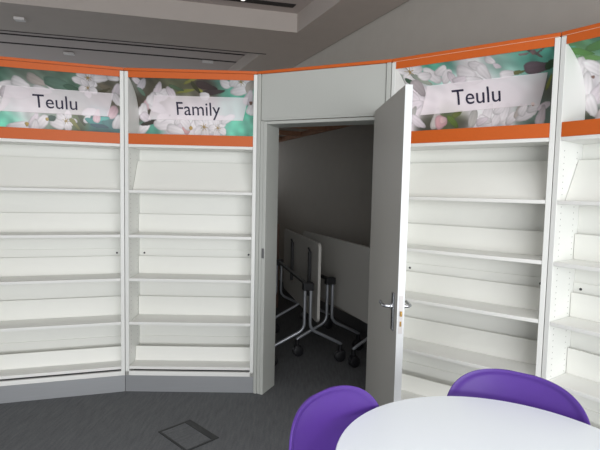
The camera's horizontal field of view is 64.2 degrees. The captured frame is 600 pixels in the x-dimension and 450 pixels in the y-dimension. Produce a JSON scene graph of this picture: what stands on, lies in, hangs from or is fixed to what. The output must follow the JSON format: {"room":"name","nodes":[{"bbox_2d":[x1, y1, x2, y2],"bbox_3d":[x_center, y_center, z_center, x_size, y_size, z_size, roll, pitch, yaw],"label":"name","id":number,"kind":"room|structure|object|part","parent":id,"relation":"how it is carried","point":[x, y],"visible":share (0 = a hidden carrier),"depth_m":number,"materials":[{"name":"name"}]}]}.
{"room":"library","nodes":[
{"label":"library","id":0,"kind":"room"},
{"bbox_2d":[0,288,366,449],"bbox_3d":[-0.529,1.325,2.603,12.000,0.080,14.000,1,4,0],"label":"floor","id":1,"kind":"structure","parent":0,"point":[124,420],"depth_m":3.19,"materials":[{"name":"carpet"}]},
{"bbox_2d":[0,56,125,403],"bbox_3d":[-1.721,0.050,3.367,0.922,2.300,0.262,0,4,-17],"label":"bookcase","id":2,"kind":"object","parent":1,"relation":"on","point":[62,139],"visible":0.99,"depth_m":3.41,"materials":[{"name":"white"}]},
{"bbox_3d":[-1.701,-0.837,3.303,0.870,0.419,0.249,0,4,-17],"label":"sign panel","id":3,"kind":"part","parent":2,"relation":"part of","materials":[{"name":"multicoloured plastic"}]},
{"bbox_3d":[-1.712,-0.247,3.337,0.868,0.021,0.234,0,4,-17],"label":"shelf","id":4,"kind":"part","parent":2,"relation":"part of","materials":[{"name":"white plastic"}]},
{"bbox_3d":[-1.718,-0.366,3.356,0.864,0.212,0.126,0,4,-17],"label":"shelf","id":5,"kind":"part","parent":2,"relation":"part of","materials":[{"name":"white"}]},
{"bbox_3d":[-1.718,0.069,3.359,0.868,0.021,0.234,0,4,-17],"label":"shelf","id":6,"kind":"part","parent":2,"relation":"part of","materials":[{"name":"white plastic"}]},
{"bbox_3d":[-1.746,-0.018,3.446,0.864,0.138,0.009,0,4,-17],"label":"shelf","id":7,"kind":"part","parent":2,"relation":"part of","materials":[{"name":"white"}]},
{"bbox_3d":[-1.725,0.382,3.382,0.868,0.021,0.234,0,4,-17],"label":"shelf","id":8,"kind":"part","parent":2,"relation":"part of","materials":[{"name":"white plastic"}]},
{"bbox_3d":[-1.753,0.297,3.469,0.864,0.132,0.009,0,4,-17],"label":"shelf","id":9,"kind":"part","parent":2,"relation":"part of","materials":[{"name":"white"}]},
{"bbox_3d":[-1.732,0.697,3.404,0.868,0.021,0.234,0,4,-17],"label":"shelf","id":10,"kind":"part","parent":2,"relation":"part of","materials":[{"name":"white plastic"}]},
{"bbox_3d":[-1.760,0.608,3.491,0.864,0.142,0.009,0,4,-17],"label":"shelf","id":11,"kind":"part","parent":2,"relation":"part of","materials":[{"name":"white"}]},
{"bbox_3d":[-1.739,1.022,3.428,0.868,0.021,0.234,0,4,-17],"label":"shelf","id":12,"kind":"part","parent":2,"relation":"part of","materials":[{"name":"white plastic"}]},
{"bbox_3d":[-1.745,0.959,3.447,0.864,0.100,0.028,0,4,-17],"label":"shelf","id":13,"kind":"part","parent":2,"relation":"part of","materials":[{"name":"white"}]},
{"bbox_3d":[-1.759,0.214,3.488,0.868,0.078,0.008,0,4,-17],"label":"cross rail","id":14,"kind":"part","parent":2,"relation":"part of","materials":[{"name":"white wood"}]},
{"bbox_3d":[-1.773,0.878,3.535,0.868,0.062,0.008,0,4,-17],"label":"cross rail","id":15,"kind":"part","parent":2,"relation":"part of","materials":[{"name":"white wood"}]},
{"bbox_3d":[-1.762,0.215,3.498,0.868,1.650,0.011,0,4,-17],"label":"panel","id":16,"kind":"part","parent":2,"relation":"part of","materials":[{"name":"white"}]},
{"bbox_3d":[-1.708,1.071,3.327,0.922,0.032,0.020,0,4,-17],"label":"rail","id":17,"kind":"part","parent":2,"relation":"part of","materials":[{"name":"white plastic"}]},
{"bbox_3d":[-1.293,0.001,3.499,0.026,2.158,0.260,0,4,-17],"label":"panel","id":18,"kind":"part","parent":2,"relation":"part of","materials":[{"name":"white wood"}]},
{"bbox_2d":[158,420,218,449],"bbox_3d":[-0.671,1.260,2.871,0.308,0.004,0.226,5,6,44],"label":"floor hatch","id":19,"kind":"object","parent":1,"relation":"on","point":[187,435],"visible":1,"depth_m":2.86,"materials":[{"name":"black"}]},
{"bbox_2d":[124,68,257,392],"bbox_3d":[-0.782,0.059,3.522,0.922,2.300,0.262,1,4,-1],"label":"bookcase","id":20,"kind":"object","parent":1,"relation":"on","point":[190,135],"visible":1,"depth_m":3.56,"materials":[{"name":"white"}]},
{"bbox_3d":[-1.229,0.002,3.510,0.026,2.158,0.260,1,4,-1],"label":"panel","id":21,"kind":"part","parent":20,"relation":"part of","materials":[{"name":"white wood"}]},
{"bbox_3d":[-0.796,0.706,3.559,0.868,0.021,0.234,1,4,-1],"label":"shelf","id":22,"kind":"part","parent":20,"relation":"part of","materials":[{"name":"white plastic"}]},
{"bbox_3d":[-0.803,1.031,3.582,0.868,0.021,0.234,1,4,-1],"label":"shelf","id":23,"kind":"part","parent":20,"relation":"part of","materials":[{"name":"white plastic"}]},
{"bbox_3d":[-0.802,1.080,3.477,0.922,0.032,0.020,1,4,-1],"label":"rail","id":24,"kind":"part","parent":20,"relation":"part of","materials":[{"name":"white plastic"}]},
{"bbox_3d":[-0.789,0.391,3.536,0.868,0.021,0.234,1,4,-1],"label":"shelf","id":25,"kind":"part","parent":20,"relation":"part of","materials":[{"name":"white plastic"}]},
{"bbox_3d":[-0.775,-0.237,3.491,0.868,0.021,0.234,1,4,-1],"label":"shelf","id":26,"kind":"part","parent":20,"relation":"part of","materials":[{"name":"white plastic"}]},
{"bbox_3d":[-0.782,0.079,3.514,0.868,0.021,0.234,1,4,-1],"label":"shelf","id":27,"kind":"part","parent":20,"relation":"part of","materials":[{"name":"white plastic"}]},
{"bbox_3d":[-0.763,-0.827,3.458,0.870,0.419,0.249,1,4,-1],"label":"sign panel","id":28,"kind":"part","parent":20,"relation":"part of","materials":[{"name":"multicoloured plastic"}]},
{"bbox_3d":[-0.802,0.968,3.603,0.864,0.100,0.028,1,4,-1],"label":"shelf","id":29,"kind":"part","parent":20,"relation":"part of","materials":[{"name":"white"}]},
{"bbox_3d":[-0.773,-0.356,3.511,0.864,0.212,0.126,1,4,-1],"label":"shelf","id":30,"kind":"part","parent":20,"relation":"part of","materials":[{"name":"white wood"}]},
{"bbox_3d":[-0.783,-0.008,3.605,0.864,0.138,0.009,1,4,-1],"label":"shelf","id":31,"kind":"part","parent":20,"relation":"part of","materials":[{"name":"white"}]},
{"bbox_3d":[-0.790,0.307,3.628,0.864,0.132,0.009,1,4,-1],"label":"shelf","id":32,"kind":"part","parent":20,"relation":"part of","materials":[{"name":"white"}]},
{"bbox_3d":[-0.796,0.617,3.650,0.864,0.142,0.009,1,4,-1],"label":"shelf","id":33,"kind":"part","parent":20,"relation":"part of","materials":[{"name":"white"}]},
{"bbox_3d":[-0.788,0.224,3.648,0.868,0.078,0.008,1,4,-1],"label":"cross rail","id":34,"kind":"part","parent":20,"relation":"part of","materials":[{"name":"white"}]},
{"bbox_3d":[-0.803,0.888,3.696,0.868,0.062,0.008,1,4,-1],"label":"cross rail","id":35,"kind":"part","parent":20,"relation":"part of","materials":[{"name":"white wood"}]},
{"bbox_3d":[-0.789,0.225,3.658,0.868,1.650,0.011,1,4,-1],"label":"panel","id":36,"kind":"part","parent":20,"relation":"part of","materials":[{"name":"white"}]},
{"bbox_3d":[-0.334,0.020,3.530,0.026,2.158,0.260,1,4,-1],"label":"panel","id":37,"kind":"part","parent":20,"relation":"part of","materials":[{"name":"white wood"}]},
{"bbox_2d":[276,224,279,307],"bbox_3d":[-0.296,0.513,6.003,0.060,1.060,0.024,0,4,-15],"label":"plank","id":38,"kind":"object","parent":1,"relation":"on","point":[278,225],"visible":0.42,"depth_m":5.98,"materials":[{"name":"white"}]},
{"bbox_2d":[275,229,345,364],"bbox_3d":[-0.110,0.616,4.841,0.689,1.030,1.631,0,4,-13],"label":"table","id":39,"kind":"object","parent":1,"relation":"on","point":[302,254],"visible":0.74,"depth_m":4.51,"materials":[{"name":"grey laminate"}]},
{"bbox_3d":[-0.403,0.698,5.373,0.306,0.503,0.027,0,4,-13],"label":"leg","id":40,"kind":"part","parent":39,"relation":"part of","materials":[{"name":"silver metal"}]},
{"bbox_3d":[-0.080,0.700,5.447,0.306,0.503,0.027,0,4,-13],"label":"leg","id":41,"kind":"part","parent":39,"relation":"part of","materials":[{"name":"silver metal"}]},
{"bbox_3d":[-0.099,0.800,4.051,0.306,0.503,0.027,0,4,-13],"label":"leg","id":42,"kind":"part","parent":39,"relation":"part of","materials":[{"name":"silver metal"}]},
{"bbox_3d":[-0.119,0.367,5.104,0.100,0.448,0.026,0,4,-13],"label":"support arm","id":43,"kind":"part","parent":39,"relation":"part of","materials":[{"name":"black plastic"}]},
{"bbox_3d":[0.051,0.424,4.364,0.100,0.448,0.026,0,4,-13],"label":"support arm","id":44,"kind":"part","parent":39,"relation":"part of","materials":[{"name":"black plastic"}]},
{"bbox_3d":[0.224,0.802,4.125,0.306,0.503,0.027,0,4,-13],"label":"leg","id":45,"kind":"part","parent":39,"relation":"part of","materials":[{"name":"silver metal"}]},
{"bbox_2d":[275,231,369,356],"bbox_3d":[0.191,0.641,4.584,0.689,1.030,1.680,0,4,-20],"label":"table","id":46,"kind":"object","parent":1,"relation":"on","point":[345,265],"visible":0.65,"depth_m":4.34,"materials":[{"name":"grey laminate"}]},
{"bbox_3d":[-0.128,0.732,4.988,0.306,0.503,0.027,0,4,-20],"label":"leg","id":47,"kind":"part","parent":46,"relation":"part of","materials":[{"name":"silver metal"}]},
{"bbox_3d":[0.112,0.786,4.312,0.306,0.503,0.027,0,4,-20],"label":"leg","id":48,"kind":"part","parent":46,"relation":"part of","materials":[{"name":"silver metal"}]},
{"bbox_3d":[0.424,0.785,4.423,0.306,0.503,0.027,0,4,-20],"label":"leg","id":49,"kind":"part","parent":46,"relation":"part of","materials":[{"name":"silver metal"}]},
{"bbox_2d":[253,59,392,394],"bbox_3d":[0.151,0.096,3.303,0.939,2.300,0.206,3,5,24],"label":"surround","id":50,"kind":"object","parent":1,"relation":"on","point":[337,92],"visible":0.72,"depth_m":3.29,"materials":[{"name":"grey paint"}]},
{"bbox_3d":[-0.267,0.084,3.483,0.024,2.279,0.196,3,5,24],"label":"trim","id":51,"kind":"part","parent":50,"relation":"part of","materials":[{"name":"grey paint"}]},
{"bbox_3d":[-0.247,0.246,3.488,0.022,1.957,0.190,3,5,24],"label":"architrave","id":52,"kind":"part","parent":50,"relation":"part of","materials":[{"name":"grey paint"}]},
{"bbox_3d":[0.139,-0.867,3.162,0.877,0.318,0.024,3,5,24],"label":"header panel","id":53,"kind":"part","parent":50,"relation":"part of","materials":[{"name":"grey paint"}]},
{"bbox_2d":[365,84,412,405],"bbox_3d":[0.475,0.300,2.681,0.155,1.972,0.791,1,4,-2],"label":"door","id":54,"kind":"structure","parent":50,"relation":"attached to","point":[392,119],"depth_m":2.50,"materials":[{"name":"grey paint"}]},
{"bbox_3d":[0.430,0.399,2.409,0.051,0.032,0.102,1,4,-2],"label":"lever","id":55,"kind":"part","parent":54,"relation":"part of","materials":[{"name":"silver metal"}]},
{"bbox_3d":[0.461,0.430,2.378,0.008,0.190,0.038,1,4,-2],"label":"handle plate","id":56,"kind":"part","parent":54,"relation":"part of","materials":[{"name":"silver metal"}]},
{"bbox_3d":[0.485,0.433,2.304,0.019,0.185,0.002,1,4,-2],"label":"lock plate","id":57,"kind":"part","parent":54,"relation":"part of","materials":[{"name":"silver metal"}]},
{"bbox_3d":[0.534,0.401,2.413,0.051,0.032,0.102,1,4,-2],"label":"lever","id":58,"kind":"part","parent":54,"relation":"part of","materials":[{"name":"silver metal"}]},
{"bbox_3d":[0.564,0.129,3.116,0.028,2.279,0.196,3,5,24],"label":"trim","id":59,"kind":"part","parent":50,"relation":"part of","materials":[{"name":"grey paint"}]},
{"bbox_2d":[289,385,378,449],"bbox_3d":[0.185,0.967,1.476,0.350,0.827,0.489,5,5,41],"label":"shell chair","id":60,"kind":"object","parent":1,"relation":"on","point":[320,421],"visible":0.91,"depth_m":1.57,"materials":[{"name":"purple plastic"}]},
{"bbox_2d":[348,337,366,367],"bbox_3d":[0.873,0.714,3.787,0.649,1.030,0.950,-1,5,-24],"label":"table","id":61,"kind":"object","parent":1,"relation":"on","point":[353,360],"visible":0.16,"depth_m":4.03,"materials":[{"name":"grey laminate"}]},
{"bbox_3d":[0.575,0.813,4.075,0.286,0.502,0.027,-1,5,-24],"label":"leg","id":62,"kind":"part","parent":61,"relation":"part of","materials":[{"name":"silver metal"}]},
{"bbox_2d":[335,396,599,449],"bbox_3d":[0.555,1.032,1.326,0.941,0.735,0.941,1,4,0],"label":"round table","id":63,"kind":"object","parent":1,"relation":"on","point":[433,422],"visible":1,"depth_m":1.53,"materials":[{"name":"white laminate"}]},
{"bbox_2d":[391,32,562,399],"bbox_3d":[0.990,0.146,2.855,0.922,2.300,0.262,4,5,36],"label":"bookcase","id":64,"kind":"object","parent":1,"relation":"on","point":[484,117],"visible":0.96,"depth_m":2.84,"materials":[{"name":"white"}]},
{"bbox_3d":[0.632,0.071,3.117,0.026,2.158,0.260,4,5,36],"label":"panel","id":65,"kind":"part","parent":64,"relation":"part of","materials":[{"name":"white wood"}]},
{"bbox_3d":[0.963,1.118,2.917,0.868,0.021,0.234,4,5,36],"label":"shelf","id":66,"kind":"part","parent":64,"relation":"part of","materials":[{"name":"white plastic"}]},
{"bbox_3d":[0.979,1.055,2.933,0.864,0.100,0.028,4,5,36],"label":"shelf","id":67,"kind":"part","parent":64,"relation":"part of","materials":[{"name":"white wood"}]},
{"bbox_3d":[1.039,0.978,3.006,0.868,0.062,0.008,4,5,36],"label":"cross rail","id":68,"kind":"part","parent":64,"relation":"part of","materials":[{"name":"white"}]},
{"bbox_3d":[0.970,0.793,2.893,0.868,0.021,0.234,4,5,36],"label":"shelf","id":69,"kind":"part","parent":64,"relation":"part of","materials":[{"name":"white plastic"}]},
{"bbox_3d":[1.030,0.707,2.966,0.864,0.142,0.009,4,5,36],"label":"shelf","id":70,"kind":"part","parent":64,"relation":"part of","materials":[{"name":"white"}]},
{"bbox_3d":[0.977,0.477,2.871,0.868,0.021,0.234,4,5,36],"label":"shelf","id":71,"kind":"part","parent":64,"relation":"part of","materials":[{"name":"white plastic"}]},
{"bbox_3d":[1.037,0.396,2.944,0.864,0.132,0.009,4,5,36],"label":"shelf","id":72,"kind":"part","parent":64,"relation":"part of","materials":[{"name":"white"}]},
{"bbox_3d":[1.054,0.314,2.958,0.868,0.078,0.008,4,5,36],"label":"cross rail","id":73,"kind":"part","parent":64,"relation":"part of","materials":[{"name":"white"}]},
{"bbox_3d":[0.984,0.165,2.848,0.868,0.021,0.234,4,5,36],"label":"shelf","id":74,"kind":"part","parent":64,"relation":"part of","materials":[{"name":"white plastic"}]},
{"bbox_3d":[1.044,0.081,2.921,0.864,0.138,0.009,4,5,36],"label":"shelf","id":75,"kind":"part","parent":64,"relation":"part of","materials":[{"name":"white"}]},
{"bbox_3d":[1.060,0.315,2.967,0.868,1.650,0.011,4,5,36],"label":"panel","id":76,"kind":"part","parent":64,"relation":"part of","materials":[{"name":"white wood"}]},
{"bbox_3d":[1.009,-0.740,2.791,0.870,0.419,0.249,4,5,36],"label":"sign panel","id":77,"kind":"part","parent":64,"relation":"part of","materials":[{"name":"multicoloured plastic"}]},
{"bbox_3d":[0.991,-0.151,2.826,0.868,0.021,0.234,4,5,36],"label":"shelf","id":78,"kind":"part","parent":64,"relation":"part of","materials":[{"name":"white plastic"}]},
{"bbox_3d":[1.011,-0.269,2.840,0.864,0.212,0.126,4,5,36],"label":"shelf","id":79,"kind":"part","parent":64,"relation":"part of","materials":[{"name":"white"}]},
{"bbox_3d":[1.352,0.125,2.587,0.026,2.158,0.260,4,5,36],"label":"panel","id":80,"kind":"part","parent":64,"relation":"part of","materials":[{"name":"white wood"}]},
{"bbox_2d":[447,368,590,424],"bbox_3d":[0.710,0.965,1.657,0.489,0.827,0.350,4,5,34],"label":"shell chair","id":81,"kind":"object","parent":1,"relation":"on","point":[511,386],"visible":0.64,"depth_m":1.76,"materials":[{"name":"purple plastic"}]},
{"bbox_2d":[541,23,599,428],"bbox_3d":[1.662,0.210,2.182,0.262,2.300,0.922,-2,5,-36],"label":"bookcase","id":82,"kind":"object","parent":1,"relation":"on","point":[571,342],"visible":0.98,"depth_m":2.49,"materials":[{"name":"white"}]},
{"bbox_3d":[1.400,0.129,2.539,0.260,2.158,0.026,-2,5,-36],"label":"panel","id":83,"kind":"part","parent":82,"relation":"part of","materials":[{"name":"white wood"}]},
{"bbox_3d":[1.639,0.856,2.223,0.234,0.021,0.868,-2,5,-36],"label":"shelf","id":84,"kind":"part","parent":82,"relation":"part of","materials":[{"name":"white plastic"}]},
{"bbox_3d":[1.646,0.540,2.200,0.234,0.021,0.868,-2,5,-36],"label":"shelf","id":85,"kind":"part","parent":82,"relation":"part of","materials":[{"name":"white plastic"}]},
{"bbox_3d":[1.653,0.228,2.177,0.234,0.021,0.868,-2,5,-36],"label":"shelf","id":86,"kind":"part","parent":82,"relation":"part of","materials":[{"name":"white plastic"}]},
{"bbox_3d":[1.660,-0.088,2.155,0.234,0.021,0.868,-2,5,-36],"label":"shelf","id":87,"kind":"part","parent":82,"relation":"part of","materials":[{"name":"white plastic"}]},
{"bbox_3d":[1.686,-0.205,2.163,0.126,0.212,0.864,-2,5,-36],"label":"shelf","id":88,"kind":"part","parent":82,"relation":"part of","materials":[{"name":"white"}]},
{"bbox_3d":[1.720,0.772,2.274,0.009,0.142,0.864,-2,5,-36],"label":"shelf","id":89,"kind":"part","parent":82,"relation":"part of","materials":[{"name":"white wood"}]},
{"bbox_3d":[1.681,-0.677,2.118,0.249,0.419,0.870,-2,5,-36],"label":"sign panel","id":90,"kind":"part","parent":82,"relation":"part of","materials":[{"name":"multicoloured paper"}]},
{"bbox_3d":[1.727,0.461,2.252,0.009,0.132,0.864,-2,5,-36],"label":"shelf","id":91,"kind":"part","parent":82,"relation":"part of","materials":[{"name":"white"}]},
{"bbox_3d":[1.758,0.381,2.267,0.011,1.650,0.868,-2,5,-36],"label":"panel","id":92,"kind":"part","parent":82,"relation":"part of","materials":[{"name":"white"}]},
{"bbox_3d":[1.734,0.146,2.229,0.009,0.138,0.864,-2,5,-36],"label":"shelf","id":93,"kind":"part","parent":82,"relation":"part of","materials":[{"name":"white"}]},
{"bbox_3d":[1.749,0.379,2.261,0.008,0.078,0.868,-2,5,-36],"label":"cross rail","id":94,"kind":"part","parent":82,"relation":"part of","materials":[{"name":"white"}]},
{"bbox_3d":[1.735,1.044,2.309,0.008,0.062,0.868,-2,5,-36],"label":"cross rail","id":95,"kind":"part","parent":82,"relation":"part of","materials":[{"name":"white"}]},
{"bbox_2d":[0,0,407,70],"bbox_3d":[-1.700,-2.124,2.119,6.638,0.424,14.897,-1,5,-24],"label":"ceiling","id":96,"kind":"structure","parent":0,"point":[237,35],"depth_m":5.22,"materials":[{"name":"paint"}]},
{"bbox_2d":[13,16,25,21],"bbox_3d":[-2.903,-2.132,4.954,0.100,0.028,0.080,0,4,-14],"label":"ceiling sensor","id":97,"kind":"object","parent":96,"relation":"attached to","point":[18,19],"visible":1,"depth_m":4.92,"materials":[{"name":"white plastic"}]},
{"bbox_2d":[63,52,74,55],"bbox_3d":[-3.248,-2.410,6.719,0.140,0.028,0.080,0,4,-14],"label":"ceiling sensor","id":98,"kind":"object","parent":96,"relation":"attached to","point":[64,53],"visible":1,"depth_m":6.69,"materials":[{"name":"white plastic"}]},
{"bbox_2d":[202,60,213,63],"bbox_3d":[-1.348,-2.388,6.989,0.160,0.028,0.080,0,4,-14],"label":"ceiling sensor","id":99,"kind":"object","parent":96,"relation":"attached to","point":[203,61],"visible":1,"depth_m":6.96,"materials":[{"name":"white plastic"}]},
{"bbox_2d":[277,0,599,316],"bbox_3d":[1.760,-0.679,2.715,0.120,4.000,14.900,-1,5,-24],"label":"wall","id":100,"kind":"structure","parent":0,"point":[325,178],"depth_m":4.97,"materials":[{"name":"paint"}]},
{"bbox_2d":[279,280,367,333],"bbox_3d":[-0.084,0.938,6.746,0.013,0.115,6.300,-1,5,-24],"label":"baseboard","id":101,"kind":"structure","parent":100,"relation":"attached to","point":[344,317],"depth_m":5.37,"materials":[{"name":"grey"}]},
{"bbox_2d":[279,116,373,141],"bbox_3d":[0.373,-1.151,5.626,0.045,0.062,4.200,-1,5,-24],"label":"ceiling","id":102,"kind":"structure","parent":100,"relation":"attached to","point":[327,128],"depth_m":6.08,"materials":[{"name":"brown wood"}]},
{"bbox_3d":[-1.148,-0.054,5.258,1.852,2.262,3.195,1,4,0],"label":"wall","id":103,"kind":"structure","parent":0,"visible":0},
{"bbox_2d":[277,117,354,136],"bbox_3d":[-0.182,-1.173,5.208,1.681,0.018,4.414,-1,5,-28],"label":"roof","id":104,"kind":"structure","parent":103,"relation":"on","point":[285,129],"depth_m":6.16,"materials":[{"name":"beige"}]},
{"bbox_2d":[279,130,300,135],"bbox_3d":[-0.865,-1.207,6.005,1.900,0.056,0.044,-1,5,-24],"label":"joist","id":105,"kind":"object","parent":104,"relation":"attached to","point":[281,132],"visible":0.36,"depth_m":6.31,"materials":[{"name":"brown wood"}]},
{"bbox_2d":[288,126,324,130],"bbox_3d":[-0.582,-1.155,5.367,1.900,0.056,0.044,-1,5,-24],"label":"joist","id":106,"kind":"object","parent":104,"relation":"attached to","point":[319,128],"visible":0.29,"depth_m":5.67,"materials":[{"name":"brown wood"}]}
]}

